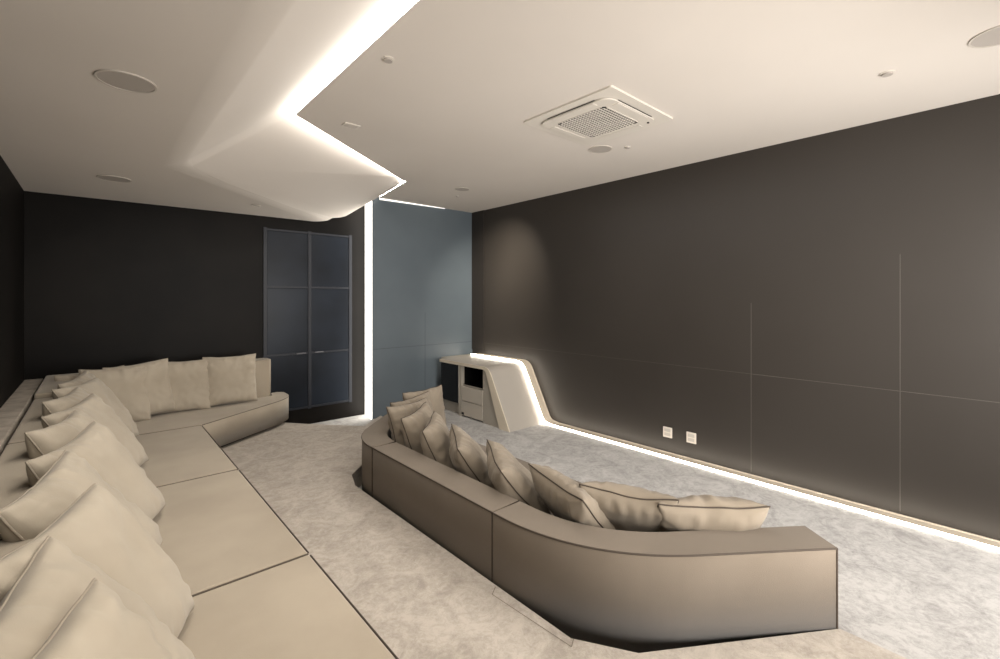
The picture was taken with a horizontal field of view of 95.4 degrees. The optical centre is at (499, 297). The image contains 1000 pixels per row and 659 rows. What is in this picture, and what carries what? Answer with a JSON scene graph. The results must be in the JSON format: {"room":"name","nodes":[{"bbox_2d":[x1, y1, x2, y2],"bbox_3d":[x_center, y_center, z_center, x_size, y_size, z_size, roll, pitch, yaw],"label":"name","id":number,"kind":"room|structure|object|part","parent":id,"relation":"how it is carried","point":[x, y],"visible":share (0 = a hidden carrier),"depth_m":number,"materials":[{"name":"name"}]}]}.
{"room":"home theater","nodes":[
{"label":"home theater","id":0,"kind":"room"},
{"bbox_2d":[0,155,23,407],"bbox_3d":[-1.579,0.020,1.037,0.120,2.840,7.250,0,0,-42],"label":"wall","id":1,"kind":"structure","parent":0,"point":[11,191],"depth_m":3.10,"materials":[{"name":"black paint"}]},
{"bbox_2d":[0,378,42,453],"bbox_3d":[-1.453,0.978,1.070,0.112,0.625,7.130,0,0,-42],"label":"trim","id":2,"kind":"structure","parent":1,"relation":"attached to","point":[13,410],"depth_m":2.76,"materials":[{"name":"stone"}]},
{"bbox_2d":[24,191,364,423],"bbox_3d":[-2.215,0.020,5.244,4.525,2.840,0.120,0,0,-42],"label":"wall","id":3,"kind":"structure","parent":0,"point":[108,283],"depth_m":4.23,"materials":[{"name":"black paint"}]},
{"bbox_2d":[263,227,351,410],"bbox_3d":[-2.160,0.250,5.189,0.982,2.020,0.033,0,0,-42],"label":"door","id":4,"kind":"structure","parent":3,"relation":"in","point":[307,333],"depth_m":5.17,"materials":[{"name":"grey glass"}]},
{"bbox_3d":[-2.347,-0.430,5.038,0.428,0.596,0.008,0,0,-42],"label":"glass pane","id":5,"kind":"part","parent":4,"relation":"part of","materials":[{"name":"black glass"}]},
{"bbox_3d":[-2.347,0.253,5.038,0.428,0.721,0.008,0,0,-42],"label":"glass pane","id":6,"kind":"part","parent":4,"relation":"part of","materials":[{"name":"black glass"}]},
{"bbox_3d":[-2.347,0.932,5.038,0.428,0.591,0.008,0,0,-42],"label":"glass pane","id":7,"kind":"part","parent":4,"relation":"part of","materials":[{"name":"black glass"}]},
{"bbox_3d":[-1.994,-0.430,5.353,0.442,0.596,0.008,0,0,-42],"label":"glass pane","id":8,"kind":"part","parent":4,"relation":"part of","materials":[{"name":"black glass"}]},
{"bbox_3d":[-1.994,0.253,5.353,0.442,0.721,0.008,0,0,-42],"label":"glass pane","id":9,"kind":"part","parent":4,"relation":"part of","materials":[{"name":"black glass"}]},
{"bbox_3d":[-1.994,0.932,5.353,0.442,0.591,0.008,0,0,-42],"label":"glass pane","id":10,"kind":"part","parent":4,"relation":"part of","materials":[{"name":"black glass"}]},
{"bbox_2d":[372,197,471,418],"bbox_3d":[-1.048,0.070,6.016,1.515,2.740,0.280,0,0,-42],"label":"wall","id":11,"kind":"structure","parent":0,"point":[422,255],"depth_m":5.82,"materials":[{"name":"grey paint"}]},
{"bbox_2d":[365,201,371,418],"bbox_3d":[-1.595,0.100,5.518,0.008,2.680,0.261,0,0,-32],"label":"light strip","id":12,"kind":"object","parent":11,"relation":"attached to","point":[368,207],"visible":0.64,"depth_m":5.51,"materials":[{"name":"white plastic"}]},
{"bbox_2d":[373,341,471,349],"bbox_3d":[-0.951,0.815,5.914,1.505,1.250,0.002,0,0,-42],"label":"trim","id":13,"kind":"structure","parent":11,"relation":"attached to","point":[469,341],"depth_m":5.86,"materials":[{"name":"grey"}]},
{"bbox_2d":[0,0,999,220],"bbox_3d":[0.146,-1.125,2.577,4.505,0.510,7.255,0,0,-42],"label":"ceiling","id":14,"kind":"structure","parent":0,"point":[221,130],"depth_m":2.40,"materials":[{"name":"paint"}]},
{"bbox_2d":[96,175,131,182],"bbox_3d":[-2.807,-0.867,3.311,0.196,0.006,0.196,0,0,-42],"label":"ceiling speaker","id":15,"kind":"object","parent":14,"relation":"attached to","point":[111,178],"visible":1,"depth_m":3.30,"materials":[{"name":"beige"}]},
{"bbox_2d":[98,176,129,181],"bbox_3d":[-2.807,-0.868,3.311,0.182,0.004,0.182,0,0,-42],"label":"grille","id":16,"kind":"object","parent":15,"relation":"attached to","point":[108,178],"depth_m":3.30,"materials":[{"name":"beige"}]},
{"bbox_2d":[94,69,156,93],"bbox_3d":[-1.498,-0.867,1.826,0.196,0.006,0.196,0,0,-42],"label":"ceiling speaker","id":17,"kind":"object","parent":14,"relation":"attached to","point":[122,80],"visible":1,"depth_m":1.82,"materials":[{"name":"beige"}]},
{"bbox_2d":[341,122,360,129],"bbox_3d":[-1.035,-1.196,3.162,0.110,0.008,0.070,0,0,-42],"label":"ceiling vent","id":18,"kind":"object","parent":14,"relation":"in","point":[346,124],"visible":1,"depth_m":3.15,"materials":[{"name":"beige plastic"}]},
{"bbox_2d":[295,0,417,195],"bbox_3d":[-0.227,-1.240,2.107,1.137,0.071,6.977,0,0,-28],"label":"light strip","id":19,"kind":"object","parent":14,"relation":"attached to","point":[404,5],"visible":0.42,"depth_m":2.26,"materials":[{"name":"white plastic"}]},
{"bbox_2d":[382,56,393,63],"bbox_3d":[-0.561,-1.194,2.285,0.060,0.012,0.060,0,0,-42],"label":"ceiling sensor","id":20,"kind":"object","parent":14,"relation":"attached to","point":[387,59],"visible":1,"depth_m":2.27,"materials":[{"name":"beige plastic"}]},
{"bbox_2d":[380,198,444,208],"bbox_3d":[-1.091,-1.190,5.779,0.945,0.017,0.012,0,0,-42],"label":"light strip","id":21,"kind":"object","parent":14,"relation":"attached to","point":[380,198],"visible":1,"depth_m":5.66,"materials":[{"name":"white plastic"}]},
{"bbox_2d":[455,187,468,190],"bbox_3d":[-0.417,-1.197,5.011,0.160,0.006,0.160,0,0,-42],"label":"ceiling speaker","id":22,"kind":"object","parent":14,"relation":"attached to","point":[458,188],"visible":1,"depth_m":5.01,"materials":[{"name":"beige"}]},
{"bbox_2d":[524,85,672,145],"bbox_3d":[0.656,-1.185,3.061,0.710,0.030,0.710,0,0,-42],"label":"air conditioner","id":23,"kind":"object","parent":14,"relation":"attached to","point":[609,112],"visible":1,"depth_m":2.98,"materials":[{"name":"beige plastic"}]},
{"bbox_2d":[558,107,637,136],"bbox_3d":[0.656,-1.174,3.061,0.396,0.003,0.396,0,0,-42],"label":"grille","id":24,"kind":"object","parent":23,"relation":"attached to","point":[597,121],"depth_m":3.04,"materials":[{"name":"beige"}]},
{"bbox_3d":[0.656,-1.181,3.061,0.566,0.009,0.566,0,0,-42],"label":"panel","id":25,"kind":"part","parent":23,"relation":"part of","materials":[{"name":"beige plastic"}]},
{"bbox_2d":[589,145,611,152],"bbox_3d":[0.808,-1.197,3.665,0.184,0.006,0.184,0,0,-42],"label":"ceiling speaker","id":26,"kind":"object","parent":14,"relation":"attached to","point":[600,148],"visible":1,"depth_m":3.67,"materials":[{"name":"beige"}]},
{"bbox_2d":[879,70,894,77],"bbox_3d":[2.065,-1.194,2.427,0.068,0.012,0.068,0,0,-42],"label":"ceiling sensor","id":27,"kind":"object","parent":14,"relation":"attached to","point":[888,73],"visible":1,"depth_m":2.42,"materials":[{"name":"beige plastic"}]},
{"bbox_2d":[968,25,999,47],"bbox_3d":[2.284,-1.197,2.067,0.220,0.006,0.220,0,0,-42],"label":"ceiling speaker","id":28,"kind":"object","parent":14,"relation":"attached to","point":[990,37],"visible":1,"depth_m":2.10,"materials":[{"name":"beige"}]},
{"bbox_2d":[221,409,999,658],"bbox_3d":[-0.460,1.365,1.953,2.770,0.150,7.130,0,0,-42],"label":"floor","id":29,"kind":"structure","parent":0,"point":[424,602],"depth_m":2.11,"materials":[{"name":"beige carpet"}]},
{"bbox_2d":[6,397,238,486],"bbox_3d":[-2.336,0.980,2.879,0.952,0.620,1.260,0,0,-42],"label":"module","id":30,"kind":"object","parent":29,"relation":"on","point":[187,453],"visible":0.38,"depth_m":2.87,"materials":[{"name":"beige fabric"}]},
{"bbox_3d":[-2.613,0.960,2.627,0.200,0.580,1.254,0,0,-42],"label":"backrest","id":31,"kind":"part","parent":30,"relation":"part of","materials":[{"name":"beige fabric"}]},
{"bbox_2d":[41,387,89,416],"bbox_3d":[-2.474,0.783,2.745,0.331,0.443,0.505,0,0,-27],"label":"throw pillow","id":32,"kind":"object","parent":30,"relation":"on","point":[77,394],"visible":0.25,"depth_m":2.56,"materials":[{"name":"fabric"}]},
{"bbox_2d":[40,393,148,466],"bbox_3d":[-2.179,0.780,2.473,0.336,0.450,0.509,0,0,-23],"label":"throw pillow","id":33,"kind":"object","parent":30,"relation":"on","point":[92,405],"visible":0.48,"depth_m":2.53,"materials":[{"name":"fabric"}]},
{"bbox_2d":[51,378,138,436],"bbox_3d":[-2.682,0.784,3.040,0.323,0.457,0.514,0,0,-19],"label":"throw pillow","id":34,"kind":"object","parent":30,"relation":"on","point":[95,386],"visible":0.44,"depth_m":3.11,"materials":[{"name":"fabric"}]},
{"bbox_3d":[-2.259,1.135,2.943,0.740,0.230,1.254,0,0,-42],"label":"seat","id":35,"kind":"part","parent":30,"relation":"part of","materials":[{"name":"beige fabric"}]},
{"bbox_2d":[0,441,308,594],"bbox_3d":[-1.518,0.980,1.960,0.952,0.620,1.200,0,0,-42],"label":"module","id":36,"kind":"object","parent":29,"relation":"on","point":[217,529],"visible":0.41,"depth_m":1.95,"materials":[{"name":"beige fabric"}]},
{"bbox_3d":[-1.796,0.960,1.709,0.200,0.580,1.194,0,0,-42],"label":"backrest","id":37,"kind":"part","parent":36,"relation":"part of","materials":[{"name":"beige fabric"}]},
{"bbox_2d":[24,410,95,458],"bbox_3d":[-1.939,0.780,2.149,0.329,0.455,0.510,0,0,-25],"label":"throw pillow","id":38,"kind":"object","parent":36,"relation":"on","point":[39,442],"visible":0.34,"depth_m":1.97,"materials":[{"name":"fabric"}]},
{"bbox_2d":[0,450,162,544],"bbox_3d":[-1.363,0.784,1.512,0.327,0.456,0.519,0,0,-28],"label":"throw pillow","id":39,"kind":"object","parent":36,"relation":"on","point":[71,475],"visible":0.41,"depth_m":1.40,"materials":[{"name":"fabric"}]},
{"bbox_2d":[25,421,165,519],"bbox_3d":[-1.630,0.783,1.864,0.331,0.457,0.509,0,0,-22],"label":"throw pillow","id":40,"kind":"object","parent":36,"relation":"on","point":[96,443],"visible":0.47,"depth_m":1.89,"materials":[{"name":"fabric"}]},
{"bbox_3d":[-1.441,1.135,2.024,0.740,0.230,1.194,0,0,-42],"label":"seat","id":41,"kind":"part","parent":36,"relation":"part of","materials":[{"name":"beige fabric"}]},
{"bbox_2d":[34,358,288,446],"bbox_3d":[-2.748,0.965,4.011,1.838,0.650,0.974,0,0,-42],"label":"module","id":42,"kind":"object","parent":29,"relation":"on","point":[228,423],"visible":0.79,"depth_m":4.05,"materials":[{"name":"beige fabric"}]},
{"bbox_2d":[54,365,123,380],"bbox_3d":[-3.276,0.812,3.683,0.220,0.472,0.475,0,0,28],"label":"throw pillow","id":43,"kind":"object","parent":42,"relation":"on","point":[61,377],"visible":0.09,"depth_m":3.53,"materials":[{"name":"fabric"}]},
{"bbox_2d":[57,371,128,410],"bbox_3d":[-2.948,0.783,3.314,0.322,0.459,0.519,0,0,-27],"label":"throw pillow","id":44,"kind":"object","parent":42,"relation":"on","point":[85,376],"visible":0.24,"depth_m":3.23,"materials":[{"name":"fabric"}]},
{"bbox_2d":[78,366,150,421],"bbox_3d":[-3.117,0.791,3.692,0.205,0.468,0.467,0,0,39],"label":"throw pillow","id":45,"kind":"object","parent":42,"relation":"on","point":[127,384],"visible":0.48,"depth_m":3.71,"materials":[{"name":"fabric"}]},
{"bbox_2d":[102,358,174,414],"bbox_3d":[-3.042,0.777,3.852,0.203,0.485,0.488,0,0,33],"label":"throw pillow","id":46,"kind":"object","parent":42,"relation":"on","point":[157,381],"visible":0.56,"depth_m":3.90,"materials":[{"name":"fabric"}]},
{"bbox_3d":[-2.807,0.945,3.958,1.680,0.610,0.974,0,0,-42],"label":"backrest","id":47,"kind":"part","parent":42,"relation":"part of","materials":[{"name":"beige fabric"}]},
{"bbox_2d":[150,359,210,414],"bbox_3d":[-2.880,0.793,4.116,0.458,0.473,0.192,0,0,-37],"label":"throw pillow","id":48,"kind":"object","parent":42,"relation":"on","point":[189,380],"visible":0.63,"depth_m":4.09,"materials":[{"name":"fabric"}]},
{"bbox_3d":[-2.670,1.137,4.074,1.630,0.235,0.964,0,0,-42],"label":"seat","id":49,"kind":"part","parent":42,"relation":"part of","materials":[{"name":"beige fabric"}]},
{"bbox_2d":[202,353,257,405],"bbox_3d":[-2.595,0.784,4.379,0.202,0.461,0.462,0,0,42],"label":"throw pillow","id":50,"kind":"object","parent":42,"relation":"on","point":[232,379],"visible":0.89,"depth_m":4.33,"materials":[{"name":"fabric"}]},
{"bbox_2d":[0,538,398,658],"bbox_3d":[-0.713,0.980,1.056,0.952,0.620,1.220,0,0,-42],"label":"module","id":51,"kind":"object","parent":29,"relation":"on","point":[289,609],"visible":0.47,"depth_m":1.43,"materials":[{"name":"beige fabric"}]},
{"bbox_3d":[-0.991,0.960,0.805,0.200,0.580,1.214,0,0,-42],"label":"backrest","id":52,"kind":"part","parent":51,"relation":"part of","materials":[{"name":"beige fabric"}]},
{"bbox_2d":[0,483,194,637],"bbox_3d":[-1.033,0.785,1.187,0.320,0.452,0.520,0,0,-22],"label":"throw pillow","id":53,"kind":"object","parent":51,"relation":"on","point":[96,527],"visible":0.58,"depth_m":1.23,"materials":[{"name":"fabric"}]},
{"bbox_2d":[0,535,194,658],"bbox_3d":[-0.827,0.781,0.914,0.337,0.447,0.505,0,0,-31],"label":"throw pillow","id":54,"kind":"object","parent":51,"relation":"on","point":[54,578],"visible":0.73,"depth_m":0.93,"materials":[{"name":"fabric"}]},
{"bbox_2d":[31,578,172,658],"bbox_3d":[-0.626,0.783,0.722,0.328,0.460,0.521,0,0,-19],"label":"throw pillow","id":55,"kind":"object","parent":51,"relation":"on","point":[98,625],"visible":1,"depth_m":0.83,"materials":[{"name":"fabric"}]},
{"bbox_3d":[-0.636,1.135,1.121,0.740,0.230,1.214,0,0,-42],"label":"seat","id":56,"kind":"part","parent":51,"relation":"part of","materials":[{"name":"beige fabric"}]},
{"bbox_2d":[361,414,395,497],"bbox_3d":[-0.826,1.206,3.692,0.981,0.468,1.073,0,0,-42],"label":"module","id":57,"kind":"object","parent":29,"relation":"on","point":[378,433],"visible":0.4,"depth_m":3.10,"materials":[{"name":"beige fabric"}]},
{"bbox_2d":[386,398,428,445],"bbox_3d":[-0.648,1.002,3.427,0.252,0.438,0.448,0,0,34],"label":"throw pillow","id":58,"kind":"object","parent":57,"relation":"on","point":[395,413],"visible":0.34,"depth_m":3.28,"materials":[{"name":"beige fabric"}]},
{"bbox_2d":[390,391,432,411],"bbox_3d":[-0.690,1.004,3.664,0.229,0.427,0.433,0,0,32],"label":"throw pillow","id":59,"kind":"object","parent":57,"relation":"on","point":[426,394],"visible":0.2,"depth_m":3.68,"materials":[{"name":"beige fabric"}]},
{"bbox_2d":[402,384,446,424],"bbox_3d":[-0.644,0.985,3.886,0.198,0.422,0.448,0,0,39],"label":"throw pillow","id":60,"kind":"object","parent":57,"relation":"on","point":[435,393],"visible":0.35,"depth_m":3.92,"materials":[{"name":"beige fabric"}]},
{"bbox_2d":[372,442,580,582],"bbox_3d":[-0.098,1.206,2.816,0.902,0.468,1.197,0,0,-42],"label":"module","id":61,"kind":"object","parent":29,"relation":"on","point":[453,509],"visible":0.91,"depth_m":2.42,"materials":[{"name":"beige fabric"}]},
{"bbox_2d":[400,402,432,454],"bbox_3d":[-0.532,1.001,3.239,0.242,0.430,0.449,0,0,15],"label":"throw pillow","id":62,"kind":"object","parent":61,"relation":"on","point":[412,425],"visible":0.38,"depth_m":3.07,"materials":[{"name":"beige fabric"}]},
{"bbox_2d":[419,411,454,469],"bbox_3d":[-0.369,1.002,3.006,0.265,0.418,0.427,0,0,2],"label":"throw pillow","id":63,"kind":"object","parent":61,"relation":"on","point":[434,438],"visible":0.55,"depth_m":2.84,"materials":[{"name":"beige fabric"}]},
{"bbox_3d":[-0.370,1.192,2.576,0.170,0.436,1.194,0,0,-42],"label":"backrest","id":64,"kind":"part","parent":61,"relation":"part of","materials":[{"name":"beige fabric"}]},
{"bbox_2d":[449,424,494,488],"bbox_3d":[-0.152,1.006,2.761,0.325,0.400,0.402,0,0,-18],"label":"throw pillow","id":65,"kind":"object","parent":61,"relation":"on","point":[468,458],"visible":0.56,"depth_m":2.60,"materials":[{"name":"beige fabric"}]},
{"bbox_2d":[486,439,551,514],"bbox_3d":[0.096,1.009,2.460,0.342,0.391,0.422,0,0,-16],"label":"throw pillow","id":66,"kind":"object","parent":61,"relation":"on","point":[508,476],"visible":0.62,"depth_m":2.29,"materials":[{"name":"beige fabric"}]},
{"bbox_3d":[-0.033,1.275,2.876,0.724,0.270,1.194,0,0,-42],"label":"seat","id":67,"kind":"part","parent":61,"relation":"part of","materials":[{"name":"beige fabric"}]},
{"bbox_2d":[440,354,543,431],"bbox_3d":[-0.144,1.113,5.644,0.654,0.655,1.472,0,0,-42],"label":"media cabinet","id":68,"kind":"object","parent":29,"relation":"on","point":[497,393],"visible":0.93,"depth_m":5.30,"materials":[{"name":"beige wood"}]},
{"bbox_3d":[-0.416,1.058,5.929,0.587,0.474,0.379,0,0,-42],"label":"door","id":69,"kind":"part","parent":68,"relation":"part of","materials":[{"name":"black paint"}]},
{"bbox_3d":[-0.535,1.113,6.183,0.522,0.655,0.146,0,0,-42],"label":"panel","id":70,"kind":"part","parent":68,"relation":"part of","materials":[{"name":"beige"}]},
{"bbox_3d":[-0.506,1.058,5.580,0.009,0.465,0.008,0,0,-42],"label":"metal trim","id":71,"kind":"part","parent":68,"relation":"part of","materials":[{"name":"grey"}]},
{"bbox_3d":[-0.327,1.336,5.403,0.022,0.168,0.394,0,0,-42],"label":"drawer","id":72,"kind":"part","parent":68,"relation":"part of","materials":[{"name":"beige wood"}]},
{"bbox_3d":[-0.327,1.157,5.403,0.022,0.170,0.394,0,0,-42],"label":"drawer","id":73,"kind":"part","parent":68,"relation":"part of","materials":[{"name":"beige wood"}]},
{"bbox_3d":[0.139,1.133,5.332,0.613,0.615,0.280,0,0,-42],"label":"panel","id":74,"kind":"part","parent":68,"relation":"part of","materials":[{"name":"beige wood"}]},
{"bbox_2d":[492,588,573,646],"bbox_3d":[0.119,1.288,1.853,0.064,0.001,0.452,0,0,-42],"label":"trim","id":75,"kind":"structure","parent":29,"relation":"on","point":[494,588],"depth_m":1.80,"materials":[{"name":"brown carpet"}]},
{"bbox_2d":[492,501,837,652],"bbox_3d":[0.681,1.207,1.955,0.922,0.466,1.119,0,0,-42],"label":"module","id":76,"kind":"object","parent":29,"relation":"on","point":[633,591],"visible":0.95,"depth_m":1.76,"materials":[{"name":"beige fabric"}]},
{"bbox_2d":[528,463,615,529],"bbox_3d":[0.377,1.023,2.194,0.338,0.383,0.443,0,0,-30],"label":"throw pillow","id":77,"kind":"object","parent":76,"relation":"on","point":[563,496],"visible":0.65,"depth_m":2.05,"materials":[{"name":"beige fabric"}]},
{"bbox_2d":[579,481,678,531],"bbox_3d":[0.602,1.023,2.135,0.423,0.377,0.356,0,0,17],"label":"throw pillow","id":78,"kind":"object","parent":76,"relation":"on","point":[626,507],"visible":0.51,"depth_m":1.99,"materials":[{"name":"beige fabric"}]},
{"bbox_2d":[657,495,770,531],"bbox_3d":[0.905,1.026,2.061,0.466,0.344,0.327,0,0,2],"label":"throw pillow","id":79,"kind":"object","parent":76,"relation":"on","point":[692,512],"visible":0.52,"depth_m":1.91,"materials":[{"name":"beige fabric"}]},
{"bbox_2d":[471,353,999,551],"bbox_3d":[1.884,1.101,3.752,0.142,0.682,6.700,0,0,-42],"label":"light strip","id":80,"kind":"object","parent":29,"relation":"on","point":[956,534],"visible":1,"depth_m":3.54,"materials":[{"name":"beige plastic"}]},
{"bbox_2d":[472,94,999,540],"bbox_3d":[1.840,0.020,4.001,0.120,2.840,7.130,0,0,-42],"label":"wall","id":81,"kind":"structure","parent":0,"point":[866,255],"depth_m":3.46,"materials":[{"name":"black paint"}]},
{"bbox_2d":[472,210,483,350],"bbox_3d":[-0.307,-0.240,6.314,0.012,1.920,0.260,0,0,-42],"label":"trim","id":82,"kind":"structure","parent":81,"relation":"attached to","point":[477,217],"depth_m":6.29,"materials":[{"name":"black"}]},
{"bbox_2d":[663,426,671,437],"bbox_3d":[1.555,1.245,4.222,0.012,0.094,0.088,0,0,-42],"label":"wall socket","id":83,"kind":"object","parent":81,"relation":"attached to","point":[667,431],"visible":1,"depth_m":4.22,"materials":[{"name":"beige plastic"}]},
{"bbox_2d":[686,432,695,443],"bbox_3d":[1.704,1.245,4.054,0.012,0.094,0.088,0,0,-42],"label":"wall socket","id":84,"kind":"object","parent":81,"relation":"attached to","point":[690,437],"visible":1,"depth_m":4.05,"materials":[{"name":"beige plastic"}]},
{"bbox_2d":[488,343,999,402],"bbox_3d":[1.978,0.560,3.756,0.002,1.700,6.580,0,0,-42],"label":"trim","id":85,"kind":"structure","parent":81,"relation":"attached to","point":[488,343],"depth_m":3.28,"materials":[{"name":"grey"}]}
]}

